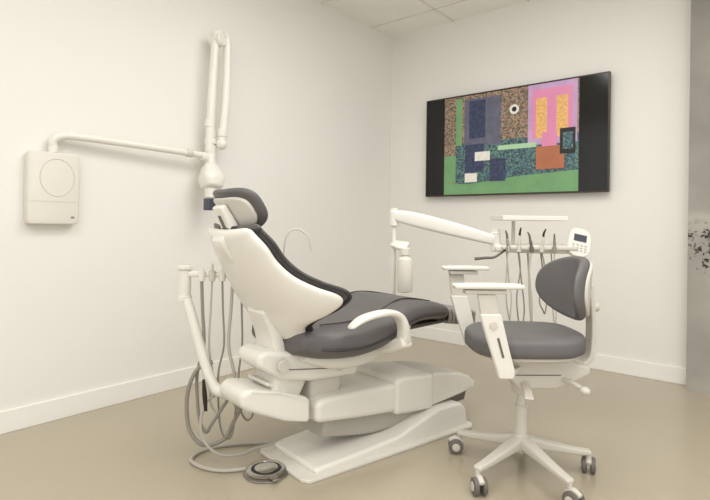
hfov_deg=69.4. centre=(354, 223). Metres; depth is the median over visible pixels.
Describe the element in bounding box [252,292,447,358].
seat cushion
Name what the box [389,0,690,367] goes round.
wall
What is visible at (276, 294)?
backrest cushion
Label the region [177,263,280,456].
unit
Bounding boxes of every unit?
[24,29,231,223]
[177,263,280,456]
[389,208,590,322]
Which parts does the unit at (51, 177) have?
horizontal arm, scissor arm, scissor arm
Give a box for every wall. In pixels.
[0,0,391,410]
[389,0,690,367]
[686,0,709,393]
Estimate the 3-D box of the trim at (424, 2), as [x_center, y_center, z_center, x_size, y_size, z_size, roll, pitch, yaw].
[0.581,-1.641,0.758,5.200,0.006,5.500,1,0,40]
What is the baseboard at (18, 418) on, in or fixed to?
attached to the wall at (92, 303)
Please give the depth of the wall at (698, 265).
2.98 m
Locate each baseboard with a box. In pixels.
[0,356,253,434]
[410,327,685,384]
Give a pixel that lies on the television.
(548, 137)
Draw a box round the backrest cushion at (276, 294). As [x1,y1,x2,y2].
[214,223,348,329]
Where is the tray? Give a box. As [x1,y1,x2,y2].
[491,215,567,220]
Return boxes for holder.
[390,240,410,255]
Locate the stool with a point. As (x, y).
(531, 355)
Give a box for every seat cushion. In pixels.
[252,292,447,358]
[464,321,585,359]
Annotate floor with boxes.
[0,336,709,499]
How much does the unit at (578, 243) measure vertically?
0.632 m
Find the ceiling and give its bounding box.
[317,0,529,37]
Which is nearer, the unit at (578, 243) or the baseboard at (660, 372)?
the unit at (578, 243)
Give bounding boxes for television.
[425,71,610,196]
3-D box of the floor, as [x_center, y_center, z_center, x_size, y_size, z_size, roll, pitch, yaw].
[0.546,1.007,0.758,5.400,0.100,5.700,1,0,40]
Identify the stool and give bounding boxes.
[441,256,599,499]
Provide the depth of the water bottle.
2.64 m
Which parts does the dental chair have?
arm, grab handle, seat frame, floor plate, armrest, armrest mount, toe frame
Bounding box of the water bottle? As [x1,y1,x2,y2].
[397,255,412,292]
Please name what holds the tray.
on the unit at (578, 243)
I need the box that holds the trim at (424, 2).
[321,0,528,27]
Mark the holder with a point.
(402, 246)
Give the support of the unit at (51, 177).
attached to the wall at (92, 303)
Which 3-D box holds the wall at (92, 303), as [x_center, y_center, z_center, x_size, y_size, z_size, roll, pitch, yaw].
[-1.485,-0.369,2.453,0.121,2.600,5.700,1,0,40]
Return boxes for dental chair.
[207,188,475,483]
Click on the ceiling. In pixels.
(372, 13)
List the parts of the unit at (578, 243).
post, balance arm, grip handle, tray stem, holder rail, control panel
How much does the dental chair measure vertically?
1.071 m

